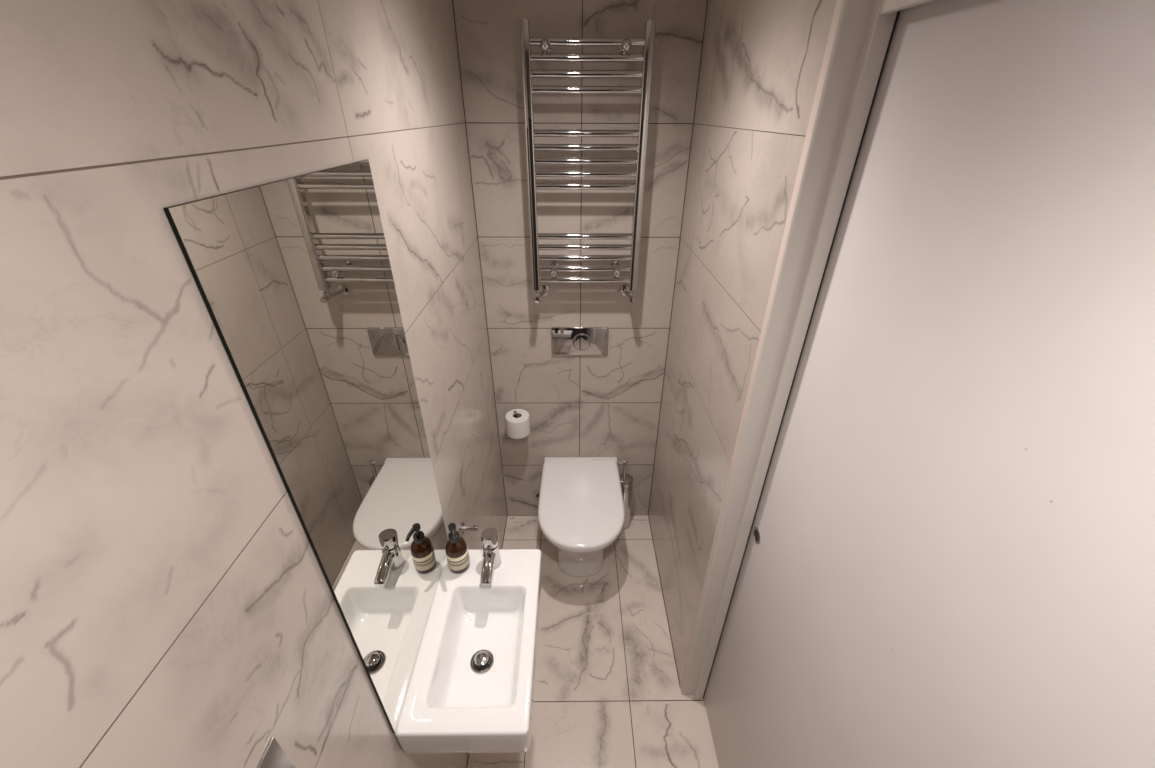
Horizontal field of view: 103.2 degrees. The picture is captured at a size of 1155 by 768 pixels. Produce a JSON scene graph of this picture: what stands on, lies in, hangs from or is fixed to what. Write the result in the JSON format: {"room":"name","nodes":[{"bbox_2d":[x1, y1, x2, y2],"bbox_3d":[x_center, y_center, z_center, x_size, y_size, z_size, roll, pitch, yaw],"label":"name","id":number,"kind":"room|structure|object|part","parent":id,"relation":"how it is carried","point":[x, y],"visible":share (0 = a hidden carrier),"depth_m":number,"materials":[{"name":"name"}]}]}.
{"room":"bathroom","nodes":[
{"label":"bathroom","id":0,"kind":"room"},
{"bbox_2d":[0,0,506,767],"bbox_3d":[-0.422,0.432,0.856,0.060,2.420,2.750,0,31,-1],"label":"wall","id":1,"kind":"structure","parent":0,"point":[167,600],"depth_m":0.45,"materials":[{"name":"tile"}]},
{"bbox_2d":[256,737,295,767],"bbox_3d":[-0.386,0.529,0.574,0.005,0.133,0.096,0,31,-1],"label":"wall plate","id":2,"kind":"object","parent":1,"relation":"attached to","point":[274,756],"visible":1,"depth_m":0.58,"materials":[{"name":"silver metal"}]},
{"bbox_2d":[163,159,447,732],"bbox_3d":[-0.390,0.162,0.910,0.005,1.055,0.492,0,31,-1],"label":"wall mirror","id":3,"kind":"object","parent":1,"relation":"attached to","point":[293,276],"visible":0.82,"depth_m":0.74,"materials":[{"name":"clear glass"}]},
{"bbox_2d":[395,549,541,753],"bbox_3d":[-0.251,0.663,1.203,0.288,0.107,0.481,0,31,-1],"label":"basin","id":4,"kind":"object","parent":1,"relation":"attached to","point":[470,689],"visible":0.94,"depth_m":1.15,"materials":[{"name":"white ceramic"}]},
{"bbox_2d":[445,523,469,573],"bbox_3d":[-0.343,0.456,1.283,0.060,0.170,0.067,9,32,15],"label":"soap bottle","id":5,"kind":"object","parent":4,"relation":"on","point":[456,549],"visible":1,"depth_m":1.27,"materials":[{"name":"brown glass"}]},
{"bbox_2d":[480,528,501,585],"bbox_3d":[-0.248,0.490,1.278,0.052,0.118,0.134,0,31,-1],"label":"tap","id":6,"kind":"object","parent":4,"relation":"on","point":[492,560],"visible":1,"depth_m":1.27,"materials":[{"name":"silver metal"}]},
{"bbox_3d":[-0.248,0.505,1.272,0.033,0.038,0.107,0,31,-1],"label":"spout","id":7,"kind":"part","parent":6,"relation":"part of","materials":[{"name":"silver metal"}]},
{"bbox_3d":[-0.248,0.461,1.272,0.015,0.008,0.020,0,31,-1],"label":"lever","id":8,"kind":"part","parent":6,"relation":"part of","materials":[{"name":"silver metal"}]},
{"bbox_2d":[459,522,477,534],"bbox_3d":[-0.370,0.490,1.555,0.059,0.043,0.043,0,31,-1],"label":"robe hook","id":9,"kind":"object","parent":1,"relation":"attached to","point":[462,527],"visible":1,"depth_m":1.55,"materials":[{"name":"silver metal"}]},
{"bbox_2d":[452,0,707,515],"bbox_3d":[0.005,-0.290,2.065,0.820,2.420,0.060,0,31,-1],"label":"wall","id":10,"kind":"structure","parent":0,"point":[609,405],"depth_m":1.82,"materials":[{"name":"tile"}]},
{"bbox_2d":[533,491,539,497],"bbox_3d":[-0.223,0.623,2.567,0.050,0.050,0.012,0,31,-1],"label":"cover plate","id":11,"kind":"object","parent":10,"relation":"attached to","point":[535,493],"visible":0.69,"depth_m":2.56,"materials":[{"name":"metal"}]},
{"bbox_2d":[551,327,608,354],"bbox_3d":[0.010,-0.194,2.077,0.258,0.138,0.020,0,31,-1],"label":"flush plate","id":12,"kind":"object","parent":10,"relation":"attached to","point":[564,340],"visible":1,"depth_m":2.07,"materials":[{"name":"silver metal"}]},
{"bbox_2d":[519,18,655,302],"bbox_3d":[0.030,-0.743,1.674,0.420,0.931,0.146,0,31,-1],"label":"towel rail","id":13,"kind":"object","parent":10,"relation":"attached to","point":[647,42],"visible":1,"depth_m":1.59,"materials":[{"name":"silver metal"}]},
{"bbox_3d":[-0.164,-0.752,1.632,0.031,0.857,0.038,0,31,-1],"label":"upright post","id":14,"kind":"part","parent":13,"relation":"part of","materials":[{"name":"silver metal"}]},
{"bbox_3d":[-0.165,-0.342,1.846,0.025,0.025,0.032,0,31,-1],"label":"valve knob","id":15,"kind":"part","parent":13,"relation":"part of","materials":[{"name":"silver metal"}]},
{"bbox_3d":[0.222,-0.342,1.850,0.025,0.025,0.032,0,31,-1],"label":"valve knob","id":16,"kind":"part","parent":13,"relation":"part of","materials":[{"name":"silver metal"}]},
{"bbox_3d":[0.224,-0.753,1.636,0.033,0.857,0.038,0,31,-1],"label":"upright post","id":17,"kind":"part","parent":13,"relation":"part of","materials":[{"name":"silver metal"}]},
{"bbox_3d":[-0.290,0.181,2.258,0.044,0.151,0.090,0,31,-1],"label":"toilet roll holder","id":18,"kind":"object","parent":10,"relation":"attached to","visible":0},
{"bbox_2d":[505,409,529,438],"bbox_3d":[-0.289,0.193,2.221,0.116,0.100,0.116,0,31,-1],"label":"toilet roll","id":19,"kind":"object","parent":18,"relation":"on","point":[516,428],"visible":1,"depth_m":2.18,"materials":[{"name":"white paper"}]},
{"bbox_2d":[467,515,718,767],"bbox_3d":[0.084,1.495,1.498,0.960,0.060,2.750,0,31,-1],"label":"floor","id":20,"kind":"structure","parent":0,"point":[607,690],"depth_m":1.91,"materials":[{"name":"tile"}]},
{"bbox_2d":[538,457,624,576],"bbox_3d":[0.016,0.722,2.292,0.402,0.448,0.589,0,31,-1],"label":"toilet","id":21,"kind":"object","parent":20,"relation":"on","point":[581,512],"visible":1,"depth_m":2.17,"materials":[{"name":"white ceramic"}]},
{"bbox_2d":[619,459,632,529],"bbox_3d":[0.255,0.589,2.476,0.083,0.489,0.083,0,31,-1],"label":"toilet brush","id":22,"kind":"object","parent":20,"relation":"on","point":[626,480],"visible":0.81,"depth_m":2.43,"materials":[{"name":"metal"}]},
{"bbox_3d":[0.246,0.459,2.380,0.016,0.113,0.022,0,31,-1],"label":"handle","id":23,"kind":"part","parent":22,"relation":"part of","materials":[{"name":"silver metal"}]},
{"bbox_3d":[0.256,0.501,2.423,0.075,0.015,0.075,0,31,-1],"label":"lid","id":24,"kind":"part","parent":22,"relation":"part of","materials":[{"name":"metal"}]},
{"bbox_2d":[648,0,836,684],"bbox_3d":[0.450,-0.038,1.647,0.060,2.420,0.926,0,31,-1],"label":"wall","id":25,"kind":"structure","parent":0,"point":[761,64],"depth_m":1.35,"materials":[{"name":"tile"}]},
{"bbox_2d":[680,0,899,699],"bbox_3d":[0.498,0.210,1.228,0.152,2.416,0.050,0,31,-1],"label":"trim","id":26,"kind":"structure","parent":25,"relation":"attached to","point":[860,37],"depth_m":0.96,"materials":[{"name":"white paint"}]},
{"bbox_2d":[704,0,1154,767],"bbox_3d":[0.531,0.574,0.832,0.042,2.192,1.036,0,31,-1],"label":"door","id":27,"kind":"structure","parent":25,"relation":"in","point":[948,561],"depth_m":0.59,"materials":[{"name":"white paint"}]},
{"bbox_3d":[0.506,0.428,1.293,0.002,0.047,0.047,0,31,-1],"label":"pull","id":28,"kind":"part","parent":27,"relation":"part of","materials":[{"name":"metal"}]},
{"bbox_3d":[0.542,0.949,-0.002,0.210,2.420,0.730,0,31,-1],"label":"wall","id":29,"kind":"structure","parent":0,"visible":0},
{"bbox_2d":[879,0,932,13],"bbox_3d":[0.489,-0.431,0.207,0.015,0.267,1.046,0,31,-1],"label":"trim","id":30,"kind":"structure","parent":29,"relation":"attached to","point":[888,6],"depth_m":0.68,"materials":[{"name":"white paint"}]}
]}

